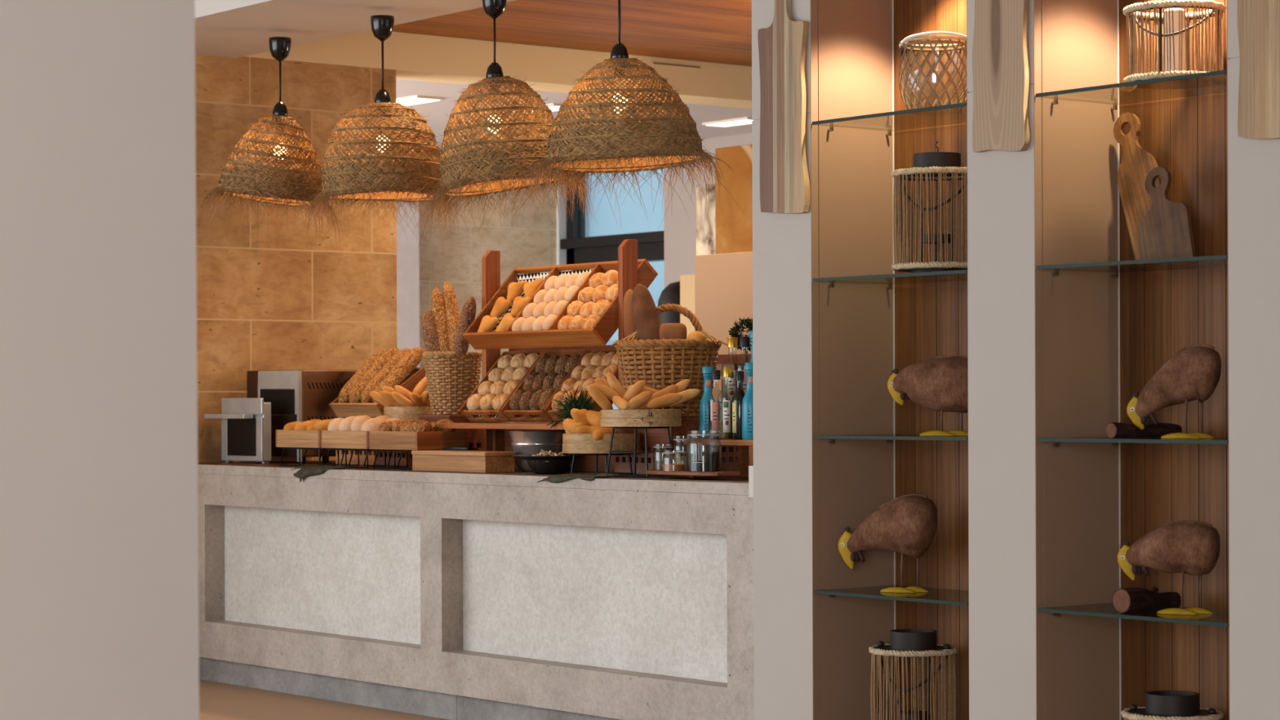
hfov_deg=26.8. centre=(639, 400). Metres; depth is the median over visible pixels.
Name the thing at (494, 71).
socket
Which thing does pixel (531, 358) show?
roll
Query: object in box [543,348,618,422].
bin
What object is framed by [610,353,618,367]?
roll
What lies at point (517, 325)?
roll
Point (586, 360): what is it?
roll
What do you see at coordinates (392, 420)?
roll
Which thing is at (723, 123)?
diffuser
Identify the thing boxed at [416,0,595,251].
pendant lamp
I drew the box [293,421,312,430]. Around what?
roll
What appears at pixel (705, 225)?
marble slab
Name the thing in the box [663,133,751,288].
wall
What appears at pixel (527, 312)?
roll
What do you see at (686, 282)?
wall
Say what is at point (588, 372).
roll
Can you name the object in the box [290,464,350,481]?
cloth
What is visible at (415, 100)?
ceiling light panel
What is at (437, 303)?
baguette
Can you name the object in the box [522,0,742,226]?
pendant lamp
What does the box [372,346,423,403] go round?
bread loaf
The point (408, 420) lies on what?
seeded roll
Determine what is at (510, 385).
roll
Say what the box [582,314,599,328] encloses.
roll
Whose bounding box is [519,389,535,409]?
seeded roll
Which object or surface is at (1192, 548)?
bird figurine
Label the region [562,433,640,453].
steamer
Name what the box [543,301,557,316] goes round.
roll
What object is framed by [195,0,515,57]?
ceiling
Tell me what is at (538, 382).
seeded roll
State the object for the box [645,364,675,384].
bread loaf
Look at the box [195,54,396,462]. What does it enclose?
wall
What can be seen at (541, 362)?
seeded roll
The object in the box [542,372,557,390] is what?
seeded roll
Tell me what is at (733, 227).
wall
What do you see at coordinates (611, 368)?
roll
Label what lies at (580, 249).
window
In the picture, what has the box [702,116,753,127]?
ceiling light panel
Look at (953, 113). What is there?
glass shelf
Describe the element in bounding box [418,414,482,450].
wooden riser
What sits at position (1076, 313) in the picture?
wall
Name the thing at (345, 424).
roll
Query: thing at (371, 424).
roll
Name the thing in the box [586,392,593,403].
roll
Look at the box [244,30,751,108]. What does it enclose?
ceiling beam
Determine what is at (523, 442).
steel bowl
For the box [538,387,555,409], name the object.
seeded roll
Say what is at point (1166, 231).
cutting board
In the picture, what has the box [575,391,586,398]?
roll
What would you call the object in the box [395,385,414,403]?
baguette
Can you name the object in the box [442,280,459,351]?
baguette
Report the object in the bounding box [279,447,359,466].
wire stand
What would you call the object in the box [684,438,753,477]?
wooden bench
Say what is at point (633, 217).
window pane
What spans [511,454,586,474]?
dish
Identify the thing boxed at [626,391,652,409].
baguette
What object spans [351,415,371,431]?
roll
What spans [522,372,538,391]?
seeded roll
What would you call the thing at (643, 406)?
baguette
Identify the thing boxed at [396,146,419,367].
wall pier
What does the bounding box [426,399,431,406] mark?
baguette
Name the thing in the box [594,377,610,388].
baguette
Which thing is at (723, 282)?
wall partition
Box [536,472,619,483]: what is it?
fallen leaf
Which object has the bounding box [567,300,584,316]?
roll
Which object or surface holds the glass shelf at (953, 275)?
attached to the wall at (1076, 313)
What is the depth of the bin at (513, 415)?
10.57 m
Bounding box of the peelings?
[531,448,568,462]
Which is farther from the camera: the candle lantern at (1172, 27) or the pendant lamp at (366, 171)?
the pendant lamp at (366, 171)
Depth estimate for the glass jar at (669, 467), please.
9.42 m
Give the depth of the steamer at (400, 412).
11.32 m
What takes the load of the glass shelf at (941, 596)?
attached to the wall at (1076, 313)
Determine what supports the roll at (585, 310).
on the roll at (575, 322)
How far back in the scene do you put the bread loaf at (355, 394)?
11.85 m
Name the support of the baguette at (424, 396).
in the steamer at (400, 412)
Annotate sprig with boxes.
[545,385,599,428]
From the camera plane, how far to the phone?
10.78 m
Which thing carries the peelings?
on the dish
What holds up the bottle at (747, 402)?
on the wooden bench at (708, 445)
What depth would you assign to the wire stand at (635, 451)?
9.67 m
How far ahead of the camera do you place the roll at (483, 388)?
10.84 m
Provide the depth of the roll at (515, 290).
10.88 m
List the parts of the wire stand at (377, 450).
wire leg, wire leg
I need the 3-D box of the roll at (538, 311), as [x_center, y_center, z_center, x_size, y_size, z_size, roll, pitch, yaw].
[-0.384,-0.351,10.617,0.068,0.079,0.078,0,0,42]
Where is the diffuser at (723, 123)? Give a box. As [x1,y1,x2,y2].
[706,120,753,127]
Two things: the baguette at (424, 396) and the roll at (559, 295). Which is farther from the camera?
the baguette at (424, 396)
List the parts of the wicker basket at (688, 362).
handle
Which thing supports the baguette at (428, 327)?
in the wicker basket at (449, 392)
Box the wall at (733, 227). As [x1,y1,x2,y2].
[715,144,752,253]
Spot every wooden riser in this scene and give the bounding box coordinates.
[336,449,374,465]
[374,450,412,466]
[411,449,515,472]
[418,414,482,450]
[614,417,737,475]
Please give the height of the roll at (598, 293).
0.080 m
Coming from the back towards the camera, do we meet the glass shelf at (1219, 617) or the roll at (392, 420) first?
the roll at (392, 420)
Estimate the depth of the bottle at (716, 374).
9.52 m
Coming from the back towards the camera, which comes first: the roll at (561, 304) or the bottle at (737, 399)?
the roll at (561, 304)
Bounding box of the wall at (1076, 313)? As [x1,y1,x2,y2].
[809,0,1230,719]
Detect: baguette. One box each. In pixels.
[369,391,395,406]
[379,391,402,406]
[382,386,396,392]
[391,391,416,406]
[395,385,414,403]
[409,392,425,406]
[412,376,427,395]
[420,391,429,406]
[421,309,442,376]
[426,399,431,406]
[431,287,449,364]
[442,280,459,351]
[451,296,475,370]
[586,385,613,409]
[589,382,620,400]
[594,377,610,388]
[606,372,625,398]
[612,395,629,409]
[622,288,635,360]
[622,379,644,401]
[626,385,657,394]
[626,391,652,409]
[631,283,661,364]
[635,402,650,409]
[644,384,677,404]
[646,393,682,408]
[666,388,700,406]
[675,378,689,393]
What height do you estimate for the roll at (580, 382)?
0.085 m
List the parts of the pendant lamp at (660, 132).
cord, bulb, lamp shade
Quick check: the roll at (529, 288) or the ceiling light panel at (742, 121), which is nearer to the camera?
the roll at (529, 288)
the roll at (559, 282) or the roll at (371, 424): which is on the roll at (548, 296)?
the roll at (559, 282)
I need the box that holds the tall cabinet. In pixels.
[657,280,679,324]
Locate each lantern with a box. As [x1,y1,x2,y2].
[868,628,958,719]
[891,141,967,275]
[898,31,966,109]
[1120,690,1224,719]
[1122,0,1226,82]
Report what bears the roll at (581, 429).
in the steamer at (572, 442)
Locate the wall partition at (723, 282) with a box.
[694,251,752,400]
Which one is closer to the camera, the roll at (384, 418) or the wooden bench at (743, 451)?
the wooden bench at (743, 451)
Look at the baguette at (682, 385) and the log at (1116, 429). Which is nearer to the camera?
the log at (1116, 429)
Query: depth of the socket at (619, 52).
9.54 m
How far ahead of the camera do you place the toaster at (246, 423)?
12.01 m
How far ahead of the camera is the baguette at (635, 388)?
9.66 m
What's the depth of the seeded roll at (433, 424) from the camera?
10.89 m
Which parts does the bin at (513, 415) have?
panel, floor panel, panel, panel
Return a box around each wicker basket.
[422,351,481,414]
[610,303,727,417]
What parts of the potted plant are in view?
pot, stem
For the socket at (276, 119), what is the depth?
11.40 m
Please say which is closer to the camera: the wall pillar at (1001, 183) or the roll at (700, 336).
the wall pillar at (1001, 183)
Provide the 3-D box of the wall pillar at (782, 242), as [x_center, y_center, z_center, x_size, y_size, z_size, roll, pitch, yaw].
[0.622,-0.357,8.482,0.465,3.200,0.275,0,0,-38]
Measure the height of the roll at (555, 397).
0.087 m
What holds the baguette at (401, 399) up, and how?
in the steamer at (400, 412)
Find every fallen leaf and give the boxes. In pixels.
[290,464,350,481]
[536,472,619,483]
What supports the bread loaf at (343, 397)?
in the wooden crate
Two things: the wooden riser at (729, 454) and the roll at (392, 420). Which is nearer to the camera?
the wooden riser at (729, 454)
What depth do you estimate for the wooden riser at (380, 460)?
11.35 m
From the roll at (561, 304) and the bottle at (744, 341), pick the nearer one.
the bottle at (744, 341)
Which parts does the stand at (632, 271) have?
panel, post, panel, cross rail, panel, panel, post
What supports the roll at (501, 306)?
on the roll at (488, 323)
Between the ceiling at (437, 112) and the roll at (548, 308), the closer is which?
the roll at (548, 308)
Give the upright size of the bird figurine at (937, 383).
0.240 m
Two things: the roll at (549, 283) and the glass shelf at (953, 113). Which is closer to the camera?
the glass shelf at (953, 113)
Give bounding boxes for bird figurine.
[837,493,937,592]
[887,355,968,435]
[1117,520,1220,614]
[1126,343,1221,438]
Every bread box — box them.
[275,429,320,448]
[320,430,368,448]
[368,431,465,450]
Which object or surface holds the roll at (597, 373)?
in the bin at (548, 409)
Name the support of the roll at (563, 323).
on the stand at (632, 271)
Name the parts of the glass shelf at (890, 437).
glass pane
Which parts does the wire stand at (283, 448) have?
wire leg, wire leg, wire leg, wire leg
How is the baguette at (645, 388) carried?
in the steamer at (618, 417)
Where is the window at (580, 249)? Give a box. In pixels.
[556,168,664,265]
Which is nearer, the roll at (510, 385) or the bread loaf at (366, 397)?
the roll at (510, 385)
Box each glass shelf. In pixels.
[812,102,966,136]
[812,269,967,289]
[813,434,968,444]
[813,585,968,605]
[1035,69,1226,110]
[1035,254,1227,278]
[1036,436,1228,447]
[1037,602,1228,626]
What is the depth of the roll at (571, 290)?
10.52 m
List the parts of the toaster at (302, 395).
control panel, frame, panel, corner trim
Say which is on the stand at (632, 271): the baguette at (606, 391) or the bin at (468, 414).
the bin at (468, 414)
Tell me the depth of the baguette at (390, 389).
11.41 m
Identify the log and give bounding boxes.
[1105,422,1182,438]
[1111,586,1181,613]
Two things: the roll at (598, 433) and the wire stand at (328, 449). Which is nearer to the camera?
the roll at (598, 433)
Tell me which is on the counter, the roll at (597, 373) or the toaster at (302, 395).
the toaster at (302, 395)
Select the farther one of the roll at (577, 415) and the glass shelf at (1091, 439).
the roll at (577, 415)
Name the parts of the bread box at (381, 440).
panel, panel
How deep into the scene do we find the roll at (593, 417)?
9.94 m
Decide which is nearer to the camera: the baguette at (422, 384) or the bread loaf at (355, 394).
the baguette at (422, 384)
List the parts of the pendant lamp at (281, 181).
lamp shade, bulb, cord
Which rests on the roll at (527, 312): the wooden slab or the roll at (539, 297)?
the roll at (539, 297)
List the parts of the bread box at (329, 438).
panel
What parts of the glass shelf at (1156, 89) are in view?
glass pane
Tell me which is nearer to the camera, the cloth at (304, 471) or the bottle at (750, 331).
the bottle at (750, 331)
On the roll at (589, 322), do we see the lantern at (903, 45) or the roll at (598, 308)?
the roll at (598, 308)
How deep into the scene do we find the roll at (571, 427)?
9.91 m
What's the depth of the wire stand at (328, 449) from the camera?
11.18 m
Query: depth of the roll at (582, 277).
10.55 m
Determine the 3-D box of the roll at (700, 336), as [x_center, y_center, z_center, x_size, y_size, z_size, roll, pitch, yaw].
[0.207,-0.226,9.896,0.068,0.060,0.068,0,0,-38]
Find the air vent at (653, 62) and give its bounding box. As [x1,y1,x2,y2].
[651,60,701,70]
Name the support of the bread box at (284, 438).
on the wire stand at (283, 448)
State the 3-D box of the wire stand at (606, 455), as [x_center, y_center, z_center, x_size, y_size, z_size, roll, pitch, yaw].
[-0.142,0.234,9.970,0.213,0.081,0.213,0,0,-38]
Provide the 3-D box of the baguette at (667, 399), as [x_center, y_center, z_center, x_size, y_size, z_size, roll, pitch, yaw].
[0.086,0.001,9.627,0.130,0.056,0.040,0,0,-11]
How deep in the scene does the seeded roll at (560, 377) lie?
10.48 m
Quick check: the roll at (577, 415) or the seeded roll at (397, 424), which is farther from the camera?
the seeded roll at (397, 424)
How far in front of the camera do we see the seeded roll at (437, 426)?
10.84 m
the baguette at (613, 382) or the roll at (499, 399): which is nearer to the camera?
the baguette at (613, 382)
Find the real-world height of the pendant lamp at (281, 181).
0.942 m
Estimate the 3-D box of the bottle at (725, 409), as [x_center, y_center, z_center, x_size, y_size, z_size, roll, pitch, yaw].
[0.310,0.009,9.499,0.059,0.257,0.059,0,0,-38]
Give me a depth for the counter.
10.34 m
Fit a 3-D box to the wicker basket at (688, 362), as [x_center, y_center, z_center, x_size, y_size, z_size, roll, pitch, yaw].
[0.098,-0.150,10.026,0.417,0.426,0.402,0,0,-40]
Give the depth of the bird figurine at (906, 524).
8.10 m
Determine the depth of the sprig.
10.13 m
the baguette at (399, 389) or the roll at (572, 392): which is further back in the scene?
the baguette at (399, 389)
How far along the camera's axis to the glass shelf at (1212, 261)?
7.32 m
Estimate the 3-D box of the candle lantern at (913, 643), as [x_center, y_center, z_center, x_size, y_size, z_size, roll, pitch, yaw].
[0.824,0.876,8.090,0.271,0.367,0.274,0,0,29]
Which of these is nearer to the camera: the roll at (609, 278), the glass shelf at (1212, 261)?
the glass shelf at (1212, 261)
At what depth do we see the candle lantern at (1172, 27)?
7.23 m
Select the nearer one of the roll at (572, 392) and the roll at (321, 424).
the roll at (572, 392)
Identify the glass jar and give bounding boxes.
[653,443,672,470]
[662,449,686,471]
[672,435,693,470]
[686,430,721,471]
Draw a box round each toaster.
[204,398,271,463]
[246,368,375,463]
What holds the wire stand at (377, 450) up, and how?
on the counter
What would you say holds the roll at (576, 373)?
in the bin at (548, 409)
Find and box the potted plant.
[728,316,752,370]
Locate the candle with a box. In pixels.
[1164,8,1186,71]
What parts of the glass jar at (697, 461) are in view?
lid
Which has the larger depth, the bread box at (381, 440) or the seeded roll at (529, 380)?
the bread box at (381, 440)
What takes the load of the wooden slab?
on the counter
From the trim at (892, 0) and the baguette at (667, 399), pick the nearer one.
the trim at (892, 0)
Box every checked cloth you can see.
[474,355,528,417]
[491,271,550,332]
[558,268,593,275]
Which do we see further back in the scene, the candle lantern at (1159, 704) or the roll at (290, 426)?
the roll at (290, 426)
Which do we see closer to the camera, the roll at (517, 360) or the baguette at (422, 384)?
the roll at (517, 360)
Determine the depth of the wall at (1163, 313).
7.64 m
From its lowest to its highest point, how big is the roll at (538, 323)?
0.079 m
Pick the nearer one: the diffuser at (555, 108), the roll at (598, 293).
the roll at (598, 293)
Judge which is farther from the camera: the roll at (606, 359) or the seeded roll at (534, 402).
the seeded roll at (534, 402)
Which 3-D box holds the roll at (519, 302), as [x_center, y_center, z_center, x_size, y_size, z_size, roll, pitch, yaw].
[-0.473,-0.373,10.786,0.087,0.092,0.088,0,0,11]
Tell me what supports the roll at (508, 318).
on the stand at (632, 271)
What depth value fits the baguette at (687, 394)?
9.66 m
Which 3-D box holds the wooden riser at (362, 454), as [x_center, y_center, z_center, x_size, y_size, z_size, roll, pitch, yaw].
[-1.114,0.179,11.853,0.304,0.199,0.378,0,0,-38]
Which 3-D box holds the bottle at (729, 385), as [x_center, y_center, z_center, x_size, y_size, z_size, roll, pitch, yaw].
[0.337,-0.099,9.764,0.069,0.263,0.069,0,0,-38]
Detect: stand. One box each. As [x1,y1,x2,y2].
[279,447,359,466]
[324,448,408,468]
[372,448,461,469]
[441,239,657,472]
[570,453,632,474]
[606,426,675,477]
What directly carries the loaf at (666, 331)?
in the wicker basket at (688, 362)
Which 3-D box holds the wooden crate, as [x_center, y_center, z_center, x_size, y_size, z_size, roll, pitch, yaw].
[-1.148,-0.036,11.846,0.278,0.218,0.404,0,0,-38]
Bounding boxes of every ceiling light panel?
[395,95,444,106]
[512,102,561,112]
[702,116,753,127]
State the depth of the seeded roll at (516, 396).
10.60 m
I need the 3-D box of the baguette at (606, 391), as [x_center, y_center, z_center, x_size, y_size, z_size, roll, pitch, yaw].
[-0.124,-0.028,9.693,0.123,0.070,0.040,0,0,-8]
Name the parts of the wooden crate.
panel, panel, panel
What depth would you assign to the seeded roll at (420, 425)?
10.77 m
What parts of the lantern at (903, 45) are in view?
bail handle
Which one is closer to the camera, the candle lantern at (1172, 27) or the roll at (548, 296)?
the candle lantern at (1172, 27)
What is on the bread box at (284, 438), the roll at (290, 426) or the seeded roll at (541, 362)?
the roll at (290, 426)
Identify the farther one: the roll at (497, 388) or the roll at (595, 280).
the roll at (497, 388)
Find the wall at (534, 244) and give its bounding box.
[418,149,556,422]
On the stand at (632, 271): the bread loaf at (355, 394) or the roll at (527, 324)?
the roll at (527, 324)
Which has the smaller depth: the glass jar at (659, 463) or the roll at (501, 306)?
the glass jar at (659, 463)
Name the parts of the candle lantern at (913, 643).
frame post, frame post, bail handle, frame post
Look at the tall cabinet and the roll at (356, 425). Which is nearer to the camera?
the roll at (356, 425)
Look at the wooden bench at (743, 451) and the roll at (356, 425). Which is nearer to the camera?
the wooden bench at (743, 451)
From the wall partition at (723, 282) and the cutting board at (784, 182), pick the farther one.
the wall partition at (723, 282)
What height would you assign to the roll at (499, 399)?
0.074 m
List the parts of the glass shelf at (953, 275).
glass pane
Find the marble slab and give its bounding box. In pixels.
[696,183,715,255]
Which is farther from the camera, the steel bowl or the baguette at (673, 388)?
the steel bowl
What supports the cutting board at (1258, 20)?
attached to the wall pillar at (1253, 164)
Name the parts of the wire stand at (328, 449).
wire leg, wire leg, wire leg, wire leg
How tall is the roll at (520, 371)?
0.076 m
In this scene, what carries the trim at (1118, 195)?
attached to the wall at (1076, 313)
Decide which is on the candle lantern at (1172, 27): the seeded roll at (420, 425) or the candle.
the candle
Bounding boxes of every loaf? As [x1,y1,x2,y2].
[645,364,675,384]
[658,323,686,350]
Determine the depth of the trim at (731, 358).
11.75 m
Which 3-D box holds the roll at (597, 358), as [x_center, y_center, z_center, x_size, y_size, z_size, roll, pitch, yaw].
[-0.157,-0.145,10.428,0.072,0.093,0.062,0,0,-25]
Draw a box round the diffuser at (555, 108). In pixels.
[532,106,559,112]
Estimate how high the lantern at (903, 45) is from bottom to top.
0.234 m
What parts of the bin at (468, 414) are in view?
panel, panel, panel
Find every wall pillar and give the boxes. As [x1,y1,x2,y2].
[751,0,813,719]
[967,0,1035,719]
[1227,0,1279,719]
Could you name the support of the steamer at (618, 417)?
on the wire stand at (635, 451)
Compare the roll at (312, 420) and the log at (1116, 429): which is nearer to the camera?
the log at (1116, 429)
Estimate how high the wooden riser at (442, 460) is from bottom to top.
0.079 m
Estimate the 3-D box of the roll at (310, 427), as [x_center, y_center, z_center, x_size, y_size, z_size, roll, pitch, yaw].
[-1.379,0.123,11.452,0.079,0.066,0.111,0,0,20]
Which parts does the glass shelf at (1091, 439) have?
glass pane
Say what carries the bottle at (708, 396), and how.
on the wooden bench at (708, 445)
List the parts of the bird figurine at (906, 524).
leg, leg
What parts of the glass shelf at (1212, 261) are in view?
glass pane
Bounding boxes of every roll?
[283,421,300,430]
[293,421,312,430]
[306,422,315,430]
[307,419,320,422]
[313,419,331,430]
[327,417,343,430]
[338,416,356,431]
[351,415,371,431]
[360,417,385,431]
[375,415,391,421]
[377,421,392,431]
[385,417,399,422]
[391,418,408,431]
[399,422,413,431]
[406,418,415,422]
[410,420,431,431]
[430,422,435,431]
[434,419,456,431]
[466,393,483,409]
[477,315,497,332]
[477,380,493,395]
[479,393,495,409]
[488,367,504,382]
[489,296,511,318]
[489,380,506,395]
[492,393,508,409]
[495,312,514,331]
[497,355,512,369]
[501,366,515,382]
[502,380,519,395]
[506,280,526,302]
[509,389,524,409]
[510,296,529,318]
[510,353,526,368]
[511,316,526,331]
[512,366,528,381]
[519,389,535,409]
[521,316,536,330]
[522,302,537,318]
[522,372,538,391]
[523,278,543,297]
[523,353,538,368]
[528,389,545,409]
[532,315,546,330]
[532,372,548,391]
[533,288,547,304]
[533,302,547,318]
[535,355,551,373]
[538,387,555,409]
[542,314,557,329]
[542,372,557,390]
[543,288,557,303]
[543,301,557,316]
[543,355,559,374]
[544,275,557,290]
[551,391,565,409]
[552,300,568,315]
[552,372,568,390]
[553,286,568,302]
[554,273,569,289]
[554,354,571,374]
[557,315,573,328]
[560,377,577,391]
[560,389,577,408]
[562,417,575,433]
[564,273,579,288]
[564,285,579,301]
[564,354,581,373]
[564,422,586,433]
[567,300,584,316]
[568,315,585,328]
[570,364,585,381]
[570,408,591,426]
[573,378,586,392]
[574,271,589,286]
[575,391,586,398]
[575,425,600,433]
[577,286,595,303]
[579,302,595,318]
[580,364,596,379]
[581,351,595,367]
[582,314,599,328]
[582,377,595,391]
[584,410,602,426]
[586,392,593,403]
[588,272,604,288]
[590,351,606,367]
[591,284,608,302]
[591,299,611,316]
[592,364,606,378]
[592,426,617,439]
[600,351,616,366]
[601,270,617,287]
[602,364,617,378]
[604,284,617,302]
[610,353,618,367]
[687,331,705,343]
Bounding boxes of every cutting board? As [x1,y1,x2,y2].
[757,0,809,213]
[972,0,1031,152]
[1113,112,1161,260]
[1137,166,1195,259]
[1237,0,1279,139]
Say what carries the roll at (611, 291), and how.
on the roll at (598, 308)
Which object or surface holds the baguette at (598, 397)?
in the steamer at (618, 417)
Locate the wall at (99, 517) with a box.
[0,0,199,719]
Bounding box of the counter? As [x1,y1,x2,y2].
[197,460,754,719]
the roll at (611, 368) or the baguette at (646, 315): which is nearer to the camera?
the baguette at (646, 315)
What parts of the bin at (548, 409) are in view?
panel, panel, panel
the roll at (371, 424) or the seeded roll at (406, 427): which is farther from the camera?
the roll at (371, 424)
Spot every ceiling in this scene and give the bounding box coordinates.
[392,0,751,66]
[395,79,751,149]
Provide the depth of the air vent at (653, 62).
13.95 m
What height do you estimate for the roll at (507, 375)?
0.074 m
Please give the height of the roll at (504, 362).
0.070 m
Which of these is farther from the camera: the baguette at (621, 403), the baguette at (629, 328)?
the baguette at (629, 328)
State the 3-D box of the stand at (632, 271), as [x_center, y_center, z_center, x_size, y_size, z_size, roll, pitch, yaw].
[-0.363,-0.169,10.591,0.422,0.890,0.937,0,0,-38]
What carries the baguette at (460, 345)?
in the wicker basket at (449, 392)
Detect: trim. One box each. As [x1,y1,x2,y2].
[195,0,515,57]
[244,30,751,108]
[716,353,751,364]
[748,466,753,497]
[892,0,896,719]
[1117,0,1121,719]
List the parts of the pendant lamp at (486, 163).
cord, lamp shade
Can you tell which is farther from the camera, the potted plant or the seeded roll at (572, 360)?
the seeded roll at (572, 360)
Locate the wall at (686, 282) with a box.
[680,274,694,338]
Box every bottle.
[699,366,715,439]
[708,369,724,439]
[717,366,732,439]
[720,337,743,403]
[732,371,745,439]
[735,337,750,393]
[742,362,753,439]
[746,330,752,383]
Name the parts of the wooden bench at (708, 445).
leg, leg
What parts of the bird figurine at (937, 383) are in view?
leg, leg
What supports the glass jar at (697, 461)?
on the wooden slab
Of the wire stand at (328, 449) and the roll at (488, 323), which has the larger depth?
the wire stand at (328, 449)
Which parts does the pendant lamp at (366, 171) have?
lamp shade, cord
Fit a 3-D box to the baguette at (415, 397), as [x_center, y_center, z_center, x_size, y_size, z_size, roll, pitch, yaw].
[-0.936,0.001,11.364,0.039,0.071,0.123,0,0,21]
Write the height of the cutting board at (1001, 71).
0.733 m
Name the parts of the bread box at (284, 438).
panel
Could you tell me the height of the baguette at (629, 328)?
0.275 m
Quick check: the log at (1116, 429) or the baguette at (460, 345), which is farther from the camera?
the baguette at (460, 345)
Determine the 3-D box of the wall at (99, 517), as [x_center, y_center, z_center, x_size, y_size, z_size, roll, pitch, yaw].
[-2.879,-0.345,3.017,5.205,3.200,0.300,0,0,-38]
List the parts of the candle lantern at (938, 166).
frame post, plate, bail handle, frame post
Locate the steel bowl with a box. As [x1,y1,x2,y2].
[508,430,565,471]
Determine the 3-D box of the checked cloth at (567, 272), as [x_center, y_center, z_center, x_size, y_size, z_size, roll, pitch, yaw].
[-0.322,-0.375,10.623,0.207,0.291,0.265,0,0,-38]
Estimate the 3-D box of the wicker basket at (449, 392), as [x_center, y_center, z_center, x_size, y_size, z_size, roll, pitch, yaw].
[-0.774,-0.072,11.128,0.252,0.263,0.252,0,0,41]
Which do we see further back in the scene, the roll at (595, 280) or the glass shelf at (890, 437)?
the roll at (595, 280)
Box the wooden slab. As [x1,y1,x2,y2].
[646,470,741,475]
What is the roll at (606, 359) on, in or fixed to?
in the bin at (548, 409)
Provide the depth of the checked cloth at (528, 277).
10.93 m
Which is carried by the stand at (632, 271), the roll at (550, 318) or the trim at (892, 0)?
the roll at (550, 318)
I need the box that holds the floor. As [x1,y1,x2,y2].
[199,679,449,719]
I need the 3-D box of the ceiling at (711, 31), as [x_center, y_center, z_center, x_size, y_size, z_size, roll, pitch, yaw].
[1.886,-1.814,10.997,4.230,0.075,6.750,0,0,-38]
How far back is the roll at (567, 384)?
10.40 m
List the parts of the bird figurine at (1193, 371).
leg, leg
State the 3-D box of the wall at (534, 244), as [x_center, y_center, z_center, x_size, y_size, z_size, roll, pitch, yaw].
[-2.991,-0.162,15.776,6.400,2.835,0.300,0,0,-38]
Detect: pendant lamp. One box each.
[195,36,348,255]
[297,14,462,254]
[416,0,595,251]
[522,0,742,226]
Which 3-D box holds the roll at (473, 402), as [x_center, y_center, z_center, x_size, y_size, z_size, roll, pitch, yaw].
[-0.660,0.010,10.843,0.078,0.076,0.082,0,0,-10]
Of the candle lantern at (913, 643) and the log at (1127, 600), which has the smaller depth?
the log at (1127, 600)
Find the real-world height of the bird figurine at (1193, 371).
0.256 m
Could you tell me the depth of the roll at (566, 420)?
10.01 m
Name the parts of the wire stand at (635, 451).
leg, leg, frame, leg, leg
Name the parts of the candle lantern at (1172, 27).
frame post, frame post, bail handle, plate, frame post, frame post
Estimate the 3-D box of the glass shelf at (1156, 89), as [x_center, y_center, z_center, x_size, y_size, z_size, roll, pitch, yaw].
[1.444,-0.844,7.334,0.340,0.026,0.675,0,0,-38]
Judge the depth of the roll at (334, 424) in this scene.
11.26 m
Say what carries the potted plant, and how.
on the wooden bench at (743, 451)
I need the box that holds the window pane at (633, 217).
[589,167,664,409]
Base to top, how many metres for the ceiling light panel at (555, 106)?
0.016 m
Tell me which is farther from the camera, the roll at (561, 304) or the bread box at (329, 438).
the bread box at (329, 438)
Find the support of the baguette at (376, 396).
in the steamer at (400, 412)
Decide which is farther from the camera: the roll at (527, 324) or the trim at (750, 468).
the roll at (527, 324)
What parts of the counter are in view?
panel, panel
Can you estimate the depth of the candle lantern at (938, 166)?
7.97 m
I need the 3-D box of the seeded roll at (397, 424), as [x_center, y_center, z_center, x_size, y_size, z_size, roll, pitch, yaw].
[-0.972,0.108,10.940,0.079,0.066,0.111,0,0,10]
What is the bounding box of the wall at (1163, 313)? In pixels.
[893,0,1229,719]
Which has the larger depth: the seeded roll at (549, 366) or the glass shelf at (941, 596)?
the seeded roll at (549, 366)
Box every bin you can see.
[459,350,544,422]
[500,349,588,422]
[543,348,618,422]
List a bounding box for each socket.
[275,119,284,131]
[374,88,391,119]
[485,62,503,93]
[610,42,628,76]
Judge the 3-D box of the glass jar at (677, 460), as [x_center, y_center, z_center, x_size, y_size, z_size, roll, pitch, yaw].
[0.155,0.192,9.560,0.075,0.137,0.075,0,0,-38]
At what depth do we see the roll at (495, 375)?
10.87 m
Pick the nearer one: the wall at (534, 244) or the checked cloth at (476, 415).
the checked cloth at (476, 415)
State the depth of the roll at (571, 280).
10.61 m
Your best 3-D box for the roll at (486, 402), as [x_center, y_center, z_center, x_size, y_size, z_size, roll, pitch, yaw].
[-0.606,0.008,10.770,0.075,0.071,0.078,0,0,-9]
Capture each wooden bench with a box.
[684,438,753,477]
[737,445,749,476]
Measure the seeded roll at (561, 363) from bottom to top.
0.096 m
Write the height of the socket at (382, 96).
0.126 m
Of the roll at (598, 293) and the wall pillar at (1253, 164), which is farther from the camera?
the roll at (598, 293)
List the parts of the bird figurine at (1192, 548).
leg, leg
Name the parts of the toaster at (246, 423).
plate, door frame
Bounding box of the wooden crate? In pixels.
[328,367,426,417]
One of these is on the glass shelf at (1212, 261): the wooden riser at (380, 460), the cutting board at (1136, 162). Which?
the cutting board at (1136, 162)
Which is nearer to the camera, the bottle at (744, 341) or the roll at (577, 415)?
the bottle at (744, 341)
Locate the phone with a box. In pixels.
[442,447,477,449]
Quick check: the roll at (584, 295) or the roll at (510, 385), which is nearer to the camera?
the roll at (584, 295)
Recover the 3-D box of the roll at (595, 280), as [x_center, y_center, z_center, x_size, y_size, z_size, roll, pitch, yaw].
[-0.160,-0.463,10.503,0.082,0.076,0.082,0,0,-9]
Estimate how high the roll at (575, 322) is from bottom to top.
0.075 m
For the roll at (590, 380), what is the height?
0.096 m
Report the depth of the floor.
10.95 m
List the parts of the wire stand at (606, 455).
leg, leg, leg, leg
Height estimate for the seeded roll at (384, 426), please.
0.066 m
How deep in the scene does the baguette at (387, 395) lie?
11.34 m
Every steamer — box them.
[383,406,432,422]
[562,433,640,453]
[600,408,681,426]

